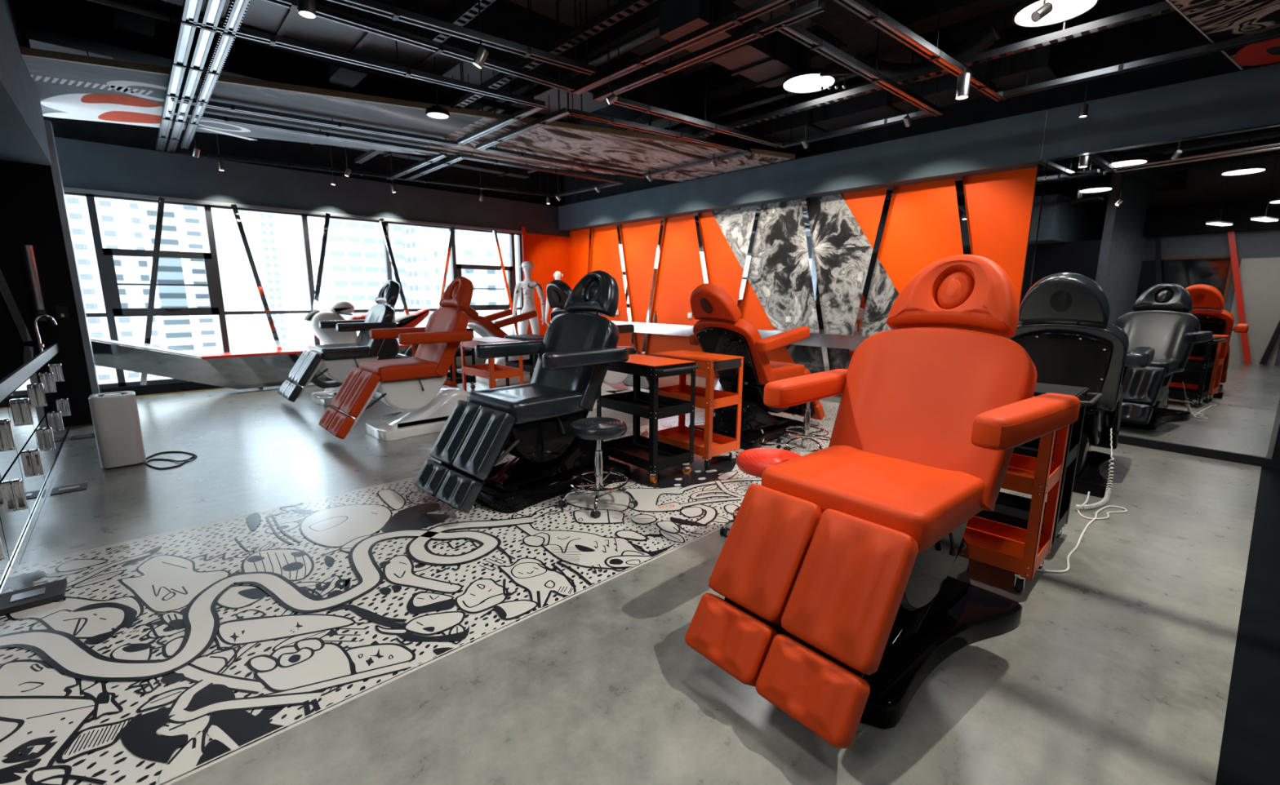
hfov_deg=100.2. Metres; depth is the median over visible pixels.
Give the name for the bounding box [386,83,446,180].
rail
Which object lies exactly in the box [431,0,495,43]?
cable tray
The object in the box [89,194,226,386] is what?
window
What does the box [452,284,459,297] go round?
hole
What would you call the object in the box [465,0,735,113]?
air duct
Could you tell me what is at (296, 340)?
floor
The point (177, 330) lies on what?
window
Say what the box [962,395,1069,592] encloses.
tool cart
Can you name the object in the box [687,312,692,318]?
wall switch
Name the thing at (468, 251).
window
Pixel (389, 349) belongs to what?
motorcycle
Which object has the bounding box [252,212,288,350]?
office tower
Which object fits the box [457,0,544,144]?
rail
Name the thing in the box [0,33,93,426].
wall
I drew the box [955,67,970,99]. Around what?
spotlight
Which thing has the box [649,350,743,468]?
tool cart
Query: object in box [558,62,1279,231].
ceiling beam
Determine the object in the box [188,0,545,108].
rail
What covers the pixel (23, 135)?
trim
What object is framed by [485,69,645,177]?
rail
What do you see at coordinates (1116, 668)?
floor
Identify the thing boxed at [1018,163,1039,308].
wall
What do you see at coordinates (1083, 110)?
spotlight
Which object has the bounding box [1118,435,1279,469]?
baseboard
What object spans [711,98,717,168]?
spotlight
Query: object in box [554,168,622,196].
rail
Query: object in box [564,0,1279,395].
wall
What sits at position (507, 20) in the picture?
air duct
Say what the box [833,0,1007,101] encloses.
rail
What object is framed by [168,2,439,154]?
rail
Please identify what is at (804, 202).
chrome strip
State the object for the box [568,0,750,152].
rail
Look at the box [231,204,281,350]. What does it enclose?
chrome strip
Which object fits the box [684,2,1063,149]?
air duct
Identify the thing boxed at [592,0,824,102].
rail
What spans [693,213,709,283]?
chrome strip
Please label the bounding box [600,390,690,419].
tray
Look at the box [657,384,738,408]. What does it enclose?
tray
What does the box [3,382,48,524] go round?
mirror
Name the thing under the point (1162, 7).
cable tray
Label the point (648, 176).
spotlight
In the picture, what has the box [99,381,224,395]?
wall
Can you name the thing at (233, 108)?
rail
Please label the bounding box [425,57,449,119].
ceiling lamp
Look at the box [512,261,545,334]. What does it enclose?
mannequin
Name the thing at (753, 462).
stool
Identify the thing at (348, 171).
spotlight
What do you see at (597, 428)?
stool
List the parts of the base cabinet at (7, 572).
handle, drawer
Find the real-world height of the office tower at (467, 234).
167.000 m
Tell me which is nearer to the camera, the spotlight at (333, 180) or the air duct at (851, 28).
the air duct at (851, 28)
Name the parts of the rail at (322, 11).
hanger rod, hanger rod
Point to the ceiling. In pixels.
(966, 29)
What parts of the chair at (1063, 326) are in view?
backrest, plate, seat, armrest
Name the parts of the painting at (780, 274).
panel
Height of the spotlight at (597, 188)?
1.120 m
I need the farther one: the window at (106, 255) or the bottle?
the bottle
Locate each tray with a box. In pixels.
[355,0,656,164]
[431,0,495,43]
[443,380,453,386]
[445,372,473,384]
[454,347,471,356]
[463,363,519,379]
[506,359,533,373]
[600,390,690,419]
[604,434,689,471]
[634,0,1176,140]
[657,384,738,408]
[657,425,737,457]
[962,515,1050,574]
[975,492,1067,537]
[1000,453,1062,495]
[1013,437,1078,468]
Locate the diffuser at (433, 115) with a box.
[427,112,448,118]
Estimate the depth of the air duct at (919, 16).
5.61 m
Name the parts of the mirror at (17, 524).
handle, drawer, drawer, handle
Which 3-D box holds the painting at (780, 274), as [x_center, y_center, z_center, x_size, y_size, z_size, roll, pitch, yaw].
[2.501,-1.332,7.395,0.016,2.650,3.960,-9,14,-42]
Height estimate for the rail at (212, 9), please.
1.026 m
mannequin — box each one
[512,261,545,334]
[545,271,563,324]
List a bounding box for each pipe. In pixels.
[87,0,577,124]
[486,0,659,112]
[527,39,879,173]
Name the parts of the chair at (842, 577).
armrest, seat, backrest, plate, release lever, armrest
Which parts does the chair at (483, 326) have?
backrest, armrest, plate, armrest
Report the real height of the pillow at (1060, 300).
0.195 m
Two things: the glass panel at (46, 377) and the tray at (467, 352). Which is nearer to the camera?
the glass panel at (46, 377)
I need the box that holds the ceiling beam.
[43,115,564,206]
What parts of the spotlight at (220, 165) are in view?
stem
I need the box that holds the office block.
[402,225,444,327]
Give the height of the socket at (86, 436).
0.009 m
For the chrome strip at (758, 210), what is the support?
on the floor at (1116, 668)
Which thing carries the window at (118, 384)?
in the wall at (166, 388)
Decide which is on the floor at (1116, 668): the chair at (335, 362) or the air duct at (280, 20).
the chair at (335, 362)
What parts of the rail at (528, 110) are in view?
hanger rod, hanger rod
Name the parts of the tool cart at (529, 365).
post, post, post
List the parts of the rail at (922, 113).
hanger rod, hanger rod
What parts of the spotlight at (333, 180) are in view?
stem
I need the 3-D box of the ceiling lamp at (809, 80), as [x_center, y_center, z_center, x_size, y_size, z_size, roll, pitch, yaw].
[1.579,-3.281,4.932,0.482,0.800,0.482,-9,14,-42]
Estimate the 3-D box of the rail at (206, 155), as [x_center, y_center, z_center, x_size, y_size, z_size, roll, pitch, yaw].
[-3.757,-3.765,8.060,5.369,1.026,0.080,-7,12,-33]
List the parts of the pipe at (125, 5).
hanger rod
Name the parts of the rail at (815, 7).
hanger rod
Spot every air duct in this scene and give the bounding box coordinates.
[86,51,529,178]
[163,0,467,75]
[659,0,808,88]
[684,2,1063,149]
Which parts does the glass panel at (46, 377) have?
drawer, handle, drawer, handle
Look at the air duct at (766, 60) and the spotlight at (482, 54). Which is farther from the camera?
the air duct at (766, 60)
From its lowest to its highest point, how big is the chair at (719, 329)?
1.452 m
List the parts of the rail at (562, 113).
hanger rod, hanger rod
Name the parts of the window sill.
slanted panel, panel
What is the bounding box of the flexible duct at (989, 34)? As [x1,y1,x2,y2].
[853,22,1001,81]
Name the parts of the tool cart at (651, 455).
post, post, post, handle, post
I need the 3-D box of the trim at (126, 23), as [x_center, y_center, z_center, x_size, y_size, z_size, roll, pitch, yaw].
[-2.164,-3.074,2.297,0.280,0.300,12.480,-9,14,-42]
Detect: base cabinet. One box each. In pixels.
[0,520,15,600]
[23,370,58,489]
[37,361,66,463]
[48,354,72,444]
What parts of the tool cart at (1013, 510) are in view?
post, post, handle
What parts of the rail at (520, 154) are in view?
hanger rod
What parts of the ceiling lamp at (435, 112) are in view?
cord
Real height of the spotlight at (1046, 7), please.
1.147 m
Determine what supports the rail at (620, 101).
hanging from the ceiling
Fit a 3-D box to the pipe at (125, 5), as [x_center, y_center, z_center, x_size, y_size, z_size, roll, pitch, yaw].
[-2.496,-3.461,5.343,6.200,0.634,0.067,-9,14,-42]
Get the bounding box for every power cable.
[145,451,196,469]
[1036,491,1127,573]
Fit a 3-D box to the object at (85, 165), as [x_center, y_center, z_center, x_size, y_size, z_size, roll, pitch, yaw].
[-4.642,-3.101,8.524,8.480,0.590,0.200,-9,14,-42]
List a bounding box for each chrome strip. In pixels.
[0,267,32,342]
[140,196,164,385]
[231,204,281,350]
[307,213,330,348]
[378,217,409,315]
[437,224,454,308]
[492,229,518,334]
[586,227,593,274]
[616,223,636,351]
[641,217,666,355]
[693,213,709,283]
[737,204,762,312]
[800,198,831,371]
[840,186,894,395]
[955,176,972,254]
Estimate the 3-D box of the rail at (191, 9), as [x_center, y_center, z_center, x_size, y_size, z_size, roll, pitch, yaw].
[-3.684,-3.055,4.178,0.079,1.026,6.650,-9,14,-42]
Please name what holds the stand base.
on the drawing
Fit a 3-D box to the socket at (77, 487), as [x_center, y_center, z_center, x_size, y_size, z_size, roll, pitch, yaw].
[-3.966,0.668,3.719,0.170,0.009,0.170,-9,14,-42]
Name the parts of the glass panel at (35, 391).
drawer, handle, drawer, handle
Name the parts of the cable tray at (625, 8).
hanger rod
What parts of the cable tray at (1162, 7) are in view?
hanger rod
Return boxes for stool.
[558,417,638,519]
[719,448,801,537]
[777,402,830,451]
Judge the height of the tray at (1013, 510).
0.075 m
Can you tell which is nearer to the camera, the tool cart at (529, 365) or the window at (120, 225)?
the tool cart at (529, 365)
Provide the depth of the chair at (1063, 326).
3.71 m
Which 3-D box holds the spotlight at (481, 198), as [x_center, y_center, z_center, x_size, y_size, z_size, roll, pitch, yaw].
[-2.762,-3.908,9.227,0.060,1.154,0.081,-9,14,-42]
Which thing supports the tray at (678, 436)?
on the tool cart at (707, 444)
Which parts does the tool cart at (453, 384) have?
post, post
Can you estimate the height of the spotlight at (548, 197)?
1.149 m
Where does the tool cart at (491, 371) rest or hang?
on the floor at (1116, 668)
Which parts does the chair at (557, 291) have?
backrest, plate, armrest, seat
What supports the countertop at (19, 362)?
on the glass panel at (35, 391)
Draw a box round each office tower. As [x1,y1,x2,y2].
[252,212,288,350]
[462,231,488,239]
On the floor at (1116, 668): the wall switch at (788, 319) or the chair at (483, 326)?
the chair at (483, 326)
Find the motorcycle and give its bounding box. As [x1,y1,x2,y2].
[303,299,430,389]
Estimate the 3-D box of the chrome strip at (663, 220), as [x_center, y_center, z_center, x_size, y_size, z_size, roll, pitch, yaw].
[0.227,-1.769,9.732,0.035,2.660,0.594,-9,14,-42]
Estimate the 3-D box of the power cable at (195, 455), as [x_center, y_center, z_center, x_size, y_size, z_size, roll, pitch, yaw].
[-3.846,0.541,4.383,0.331,0.023,0.576,-9,14,-42]
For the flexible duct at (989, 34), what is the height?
0.430 m
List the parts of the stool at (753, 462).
leg, seat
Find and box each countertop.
[0,342,59,402]
[608,319,872,349]
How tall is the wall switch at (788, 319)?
0.088 m
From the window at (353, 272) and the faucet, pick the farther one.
the window at (353, 272)
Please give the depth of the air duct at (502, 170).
8.91 m
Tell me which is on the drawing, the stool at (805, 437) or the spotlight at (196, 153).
the stool at (805, 437)
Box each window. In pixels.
[64,191,122,388]
[64,195,165,383]
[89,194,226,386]
[142,202,195,357]
[174,204,258,358]
[207,204,317,352]
[304,213,392,345]
[312,217,408,342]
[386,221,455,322]
[425,237,519,337]
[443,228,463,238]
[453,227,515,334]
[512,232,523,326]
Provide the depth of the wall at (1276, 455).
4.29 m
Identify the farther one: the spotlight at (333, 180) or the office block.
the office block
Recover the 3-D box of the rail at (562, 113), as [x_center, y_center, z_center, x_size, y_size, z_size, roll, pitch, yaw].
[-1.329,-3.330,5.751,0.079,1.026,1.850,-9,14,-42]
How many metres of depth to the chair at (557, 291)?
6.52 m
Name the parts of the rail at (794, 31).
hanger rod, hanger rod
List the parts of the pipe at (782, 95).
hanger rod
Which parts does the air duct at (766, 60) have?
hanger rod, hanger rod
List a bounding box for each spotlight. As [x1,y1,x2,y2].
[192,133,200,157]
[216,133,224,170]
[297,0,315,17]
[329,145,336,185]
[344,146,351,177]
[390,155,395,192]
[472,0,488,68]
[479,171,483,200]
[546,172,550,204]
[555,173,561,200]
[595,173,600,192]
[606,88,617,104]
[646,120,653,181]
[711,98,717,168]
[801,67,808,148]
[903,49,914,127]
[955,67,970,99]
[1031,0,1053,22]
[1078,0,1100,117]
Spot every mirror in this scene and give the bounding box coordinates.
[0,399,35,572]
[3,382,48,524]
[1020,122,1279,459]
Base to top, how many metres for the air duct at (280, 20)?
0.664 m
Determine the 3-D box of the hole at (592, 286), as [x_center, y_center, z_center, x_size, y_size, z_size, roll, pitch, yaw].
[-0.328,-0.744,4.016,0.140,0.195,0.159,10,14,43]
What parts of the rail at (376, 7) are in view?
hanger rod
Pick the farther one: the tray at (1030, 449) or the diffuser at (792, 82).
the diffuser at (792, 82)
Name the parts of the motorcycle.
fuel tank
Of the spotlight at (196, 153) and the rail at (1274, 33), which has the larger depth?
the spotlight at (196, 153)
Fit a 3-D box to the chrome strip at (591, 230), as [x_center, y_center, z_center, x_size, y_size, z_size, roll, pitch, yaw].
[-1.085,-2.026,11.104,0.035,2.654,0.384,-9,14,-42]
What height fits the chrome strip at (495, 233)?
2.397 m
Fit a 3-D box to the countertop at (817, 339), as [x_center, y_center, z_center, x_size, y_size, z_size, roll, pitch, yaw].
[0.905,-1.022,8.810,0.390,0.175,6.150,-9,14,-42]
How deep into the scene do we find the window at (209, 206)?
7.78 m
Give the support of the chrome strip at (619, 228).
on the floor at (1116, 668)
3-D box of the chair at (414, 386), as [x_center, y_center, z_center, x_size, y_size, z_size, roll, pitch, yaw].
[-2.325,-0.376,5.247,1.448,1.530,0.934,-9,14,-42]
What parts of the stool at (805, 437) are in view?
leg, leg, gas rod, leg, leg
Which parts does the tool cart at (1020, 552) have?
post, post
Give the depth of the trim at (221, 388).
7.30 m
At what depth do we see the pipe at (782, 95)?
6.14 m
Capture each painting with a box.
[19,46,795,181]
[711,193,898,373]
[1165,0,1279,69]
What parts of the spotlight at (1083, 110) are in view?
stem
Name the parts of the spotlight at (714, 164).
stem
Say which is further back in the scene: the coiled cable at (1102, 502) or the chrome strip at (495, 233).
the chrome strip at (495, 233)
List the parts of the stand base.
plate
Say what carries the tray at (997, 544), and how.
on the tool cart at (1020, 552)
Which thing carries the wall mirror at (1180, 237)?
attached to the wall at (1276, 455)
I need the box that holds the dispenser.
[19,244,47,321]
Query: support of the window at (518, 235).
in the wall at (166, 388)
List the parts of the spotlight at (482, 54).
stem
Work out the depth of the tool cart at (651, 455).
3.97 m
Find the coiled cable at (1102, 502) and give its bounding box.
[1075,428,1114,509]
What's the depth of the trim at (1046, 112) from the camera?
5.22 m
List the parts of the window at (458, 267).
sash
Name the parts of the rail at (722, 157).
hanger rod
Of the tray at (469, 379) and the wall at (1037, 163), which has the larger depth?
the tray at (469, 379)
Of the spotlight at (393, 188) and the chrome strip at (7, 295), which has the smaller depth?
the chrome strip at (7, 295)
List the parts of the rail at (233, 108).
hanger rod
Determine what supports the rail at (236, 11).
hanging from the ceiling
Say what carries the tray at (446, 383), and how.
on the tool cart at (453, 384)
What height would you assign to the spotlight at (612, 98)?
0.120 m
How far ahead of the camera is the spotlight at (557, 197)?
9.40 m
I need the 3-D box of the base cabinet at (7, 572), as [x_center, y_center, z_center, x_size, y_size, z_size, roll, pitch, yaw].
[-3.003,0.587,2.055,0.678,0.775,0.758,-9,14,-42]
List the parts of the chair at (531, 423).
armrest, seat, seat frame, plate, release lever, backrest, armrest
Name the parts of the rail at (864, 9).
hanger rod, hanger rod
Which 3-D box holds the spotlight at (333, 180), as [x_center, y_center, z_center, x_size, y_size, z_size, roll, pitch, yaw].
[-4.585,-3.678,7.912,0.075,1.153,0.060,-9,14,-42]
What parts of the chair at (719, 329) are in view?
armrest, backrest, seat frame, plate, seat, armrest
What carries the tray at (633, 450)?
on the tool cart at (651, 455)
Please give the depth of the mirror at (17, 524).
2.80 m
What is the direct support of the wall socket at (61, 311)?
attached to the wall at (29, 214)
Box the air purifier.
[88,391,146,469]
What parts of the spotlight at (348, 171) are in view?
stem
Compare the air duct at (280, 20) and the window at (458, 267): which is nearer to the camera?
the air duct at (280, 20)
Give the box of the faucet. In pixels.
[32,314,57,346]
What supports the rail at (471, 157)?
hanging from the ceiling
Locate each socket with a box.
[49,482,87,495]
[54,306,69,318]
[70,433,95,440]
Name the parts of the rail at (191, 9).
hanger rod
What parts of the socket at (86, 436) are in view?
lid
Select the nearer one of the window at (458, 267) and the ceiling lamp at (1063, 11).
the ceiling lamp at (1063, 11)
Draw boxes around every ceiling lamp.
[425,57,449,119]
[782,20,835,93]
[1013,0,1099,27]
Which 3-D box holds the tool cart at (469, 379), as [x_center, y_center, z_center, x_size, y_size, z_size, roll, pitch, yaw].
[-2.703,-0.497,7.736,0.388,0.870,0.683,-9,14,-42]
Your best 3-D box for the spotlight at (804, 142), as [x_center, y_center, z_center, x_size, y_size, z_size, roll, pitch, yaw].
[1.854,-3.294,5.905,0.100,1.120,0.056,-9,14,-42]
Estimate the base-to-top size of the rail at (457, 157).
1.026 m
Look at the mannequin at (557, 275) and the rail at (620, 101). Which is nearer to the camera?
the rail at (620, 101)
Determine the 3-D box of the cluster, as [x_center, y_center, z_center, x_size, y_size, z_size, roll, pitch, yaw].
[1.545,-2.487,4.267,0.220,0.124,0.032,2,10,9]
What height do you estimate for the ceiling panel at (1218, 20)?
0.060 m
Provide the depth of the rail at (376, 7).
3.64 m
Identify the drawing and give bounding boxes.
[0,400,839,784]
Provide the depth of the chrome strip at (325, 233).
8.17 m
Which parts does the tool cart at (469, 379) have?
post, post, post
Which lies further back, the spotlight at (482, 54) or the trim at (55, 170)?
the trim at (55, 170)
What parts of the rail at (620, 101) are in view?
hanger rod, hanger rod, hanger rod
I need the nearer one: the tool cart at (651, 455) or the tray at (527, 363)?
the tool cart at (651, 455)
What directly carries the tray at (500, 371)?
on the tool cart at (491, 371)
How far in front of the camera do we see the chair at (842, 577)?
1.92 m
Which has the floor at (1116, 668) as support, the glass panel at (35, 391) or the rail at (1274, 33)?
the glass panel at (35, 391)
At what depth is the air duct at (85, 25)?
5.38 m
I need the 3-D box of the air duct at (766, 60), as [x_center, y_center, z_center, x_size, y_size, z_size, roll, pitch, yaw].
[0.886,-3.288,4.687,1.600,0.704,0.472,-9,14,-42]
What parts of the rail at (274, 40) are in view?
hanger rod, hanger rod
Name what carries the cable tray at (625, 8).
hanging from the ceiling
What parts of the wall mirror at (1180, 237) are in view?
chrome frame, rail, rail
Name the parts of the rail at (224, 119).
hanger rod, hanger rod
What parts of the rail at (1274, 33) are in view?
hanger rod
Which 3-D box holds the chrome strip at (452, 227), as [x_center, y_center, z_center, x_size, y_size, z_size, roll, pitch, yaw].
[-3.519,-1.758,9.513,0.589,2.398,0.035,-9,14,-42]
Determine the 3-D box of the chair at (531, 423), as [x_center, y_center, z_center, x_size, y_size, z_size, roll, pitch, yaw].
[-0.759,-0.082,3.683,0.934,1.530,1.448,10,14,43]
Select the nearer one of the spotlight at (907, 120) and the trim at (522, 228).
the spotlight at (907, 120)
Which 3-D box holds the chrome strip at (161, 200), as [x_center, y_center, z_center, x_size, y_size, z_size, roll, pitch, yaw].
[-6.312,-1.300,6.926,0.519,2.396,0.035,-9,14,-42]
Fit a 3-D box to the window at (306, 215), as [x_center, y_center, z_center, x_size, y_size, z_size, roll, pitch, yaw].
[-4.677,-1.606,8.716,1.170,2.400,0.090,-9,14,-42]
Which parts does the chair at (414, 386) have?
armrest, seat, plate, seat frame, armrest, backrest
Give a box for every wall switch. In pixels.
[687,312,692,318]
[785,316,791,322]
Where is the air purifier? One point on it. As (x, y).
(115, 417)
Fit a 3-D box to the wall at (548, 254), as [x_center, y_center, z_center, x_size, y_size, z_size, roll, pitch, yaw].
[-1.952,-2.057,11.260,1.120,2.680,0.150,-9,14,-42]
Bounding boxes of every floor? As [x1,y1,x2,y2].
[18,368,1279,784]
[159,331,323,378]
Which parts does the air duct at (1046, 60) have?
hanger rod, hanger rod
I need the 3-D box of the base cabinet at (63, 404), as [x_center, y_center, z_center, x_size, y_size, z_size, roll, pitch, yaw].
[-5.607,0.077,4.776,0.678,0.775,0.758,-9,14,-42]
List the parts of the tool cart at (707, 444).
post, post, plate, post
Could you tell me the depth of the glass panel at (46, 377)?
4.42 m
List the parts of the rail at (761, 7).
hanger rod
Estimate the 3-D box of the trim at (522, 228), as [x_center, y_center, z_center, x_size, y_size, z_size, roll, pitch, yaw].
[-2.366,-1.974,10.851,0.065,2.660,0.210,-9,14,-42]
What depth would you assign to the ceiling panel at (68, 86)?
5.62 m
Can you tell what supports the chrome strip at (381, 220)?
on the floor at (1116, 668)
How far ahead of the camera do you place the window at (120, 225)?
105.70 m
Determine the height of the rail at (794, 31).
1.026 m
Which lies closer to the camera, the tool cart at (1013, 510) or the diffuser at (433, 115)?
the tool cart at (1013, 510)
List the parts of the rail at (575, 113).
hanger rod, hanger rod, hanger rod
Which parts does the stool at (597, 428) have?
leg, leg, leg, seat, gas rod, leg, leg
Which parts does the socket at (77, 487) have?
lid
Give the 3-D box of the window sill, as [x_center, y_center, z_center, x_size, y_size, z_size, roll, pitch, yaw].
[-4.559,-0.664,8.363,6.600,0.955,0.400,-9,14,-42]
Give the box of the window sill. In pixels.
[89,336,487,389]
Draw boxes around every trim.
[0,0,52,165]
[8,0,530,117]
[43,119,100,394]
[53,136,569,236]
[63,186,522,233]
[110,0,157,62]
[135,387,228,397]
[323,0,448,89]
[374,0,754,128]
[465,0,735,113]
[520,226,528,334]
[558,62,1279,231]
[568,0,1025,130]
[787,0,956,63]
[1040,111,1047,158]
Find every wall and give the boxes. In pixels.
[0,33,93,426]
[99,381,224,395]
[525,226,570,335]
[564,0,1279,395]
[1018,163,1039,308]
[1271,424,1279,459]
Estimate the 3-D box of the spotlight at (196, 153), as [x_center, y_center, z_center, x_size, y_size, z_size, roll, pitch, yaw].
[-5.318,-3.390,6.322,0.096,1.154,0.060,3,11,14]
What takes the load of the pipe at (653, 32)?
hanging from the ceiling
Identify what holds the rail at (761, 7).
hanging from the ceiling
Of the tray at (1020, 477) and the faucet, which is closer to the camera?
the tray at (1020, 477)
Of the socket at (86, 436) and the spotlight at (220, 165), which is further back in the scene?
the spotlight at (220, 165)
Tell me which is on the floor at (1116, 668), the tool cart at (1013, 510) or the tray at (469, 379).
the tool cart at (1013, 510)
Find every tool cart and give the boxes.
[411,344,456,387]
[445,328,476,389]
[460,337,523,391]
[503,333,544,386]
[596,354,699,483]
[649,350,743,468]
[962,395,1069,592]
[975,382,1102,543]
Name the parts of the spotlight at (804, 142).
stem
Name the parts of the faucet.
spout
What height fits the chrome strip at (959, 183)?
2.660 m
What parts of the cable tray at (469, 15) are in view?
hanger rod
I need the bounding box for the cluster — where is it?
[819,71,848,89]
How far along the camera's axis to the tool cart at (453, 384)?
7.11 m
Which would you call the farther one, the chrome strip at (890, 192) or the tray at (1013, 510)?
the chrome strip at (890, 192)
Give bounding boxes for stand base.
[0,578,66,615]
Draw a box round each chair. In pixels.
[277,280,399,405]
[318,276,473,441]
[413,270,630,514]
[457,306,538,386]
[546,280,649,409]
[684,254,1080,748]
[688,283,825,450]
[1002,272,1155,498]
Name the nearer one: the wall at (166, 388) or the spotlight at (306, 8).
the spotlight at (306, 8)
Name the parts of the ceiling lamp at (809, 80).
cord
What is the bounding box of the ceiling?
[29,0,1023,133]
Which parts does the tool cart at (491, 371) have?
post, post, post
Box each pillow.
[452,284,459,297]
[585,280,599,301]
[937,271,974,309]
[1049,290,1071,311]
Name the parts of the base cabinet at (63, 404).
drawer, handle, drawer, handle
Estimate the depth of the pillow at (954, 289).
2.29 m
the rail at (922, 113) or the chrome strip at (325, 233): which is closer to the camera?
the rail at (922, 113)
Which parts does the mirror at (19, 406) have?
drawer, handle, drawer, handle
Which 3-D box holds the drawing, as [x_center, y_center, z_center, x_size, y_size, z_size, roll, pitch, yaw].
[0.025,0.609,4.157,7.400,0.008,2.123,-9,14,-42]
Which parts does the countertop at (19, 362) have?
glass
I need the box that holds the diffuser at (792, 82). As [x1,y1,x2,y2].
[783,74,834,92]
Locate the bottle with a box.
[653,311,657,323]
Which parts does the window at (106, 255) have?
sash, sash handle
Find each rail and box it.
[155,0,203,151]
[159,147,554,197]
[166,0,226,151]
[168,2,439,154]
[170,4,457,146]
[179,0,251,149]
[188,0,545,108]
[262,0,574,92]
[328,0,595,75]
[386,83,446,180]
[405,75,464,180]
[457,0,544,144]
[461,74,624,183]
[475,1,571,150]
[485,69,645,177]
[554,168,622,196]
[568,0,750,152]
[571,0,795,95]
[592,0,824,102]
[605,0,782,146]
[641,92,751,177]
[773,0,943,116]
[778,31,936,148]
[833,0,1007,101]
[1001,27,1279,98]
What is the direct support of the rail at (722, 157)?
hanging from the ceiling
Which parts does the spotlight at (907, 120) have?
stem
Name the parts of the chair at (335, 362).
armrest, plate, seat, seat frame, armrest, backrest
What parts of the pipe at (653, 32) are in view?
hanger rod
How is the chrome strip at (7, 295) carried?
on the countertop at (19, 362)

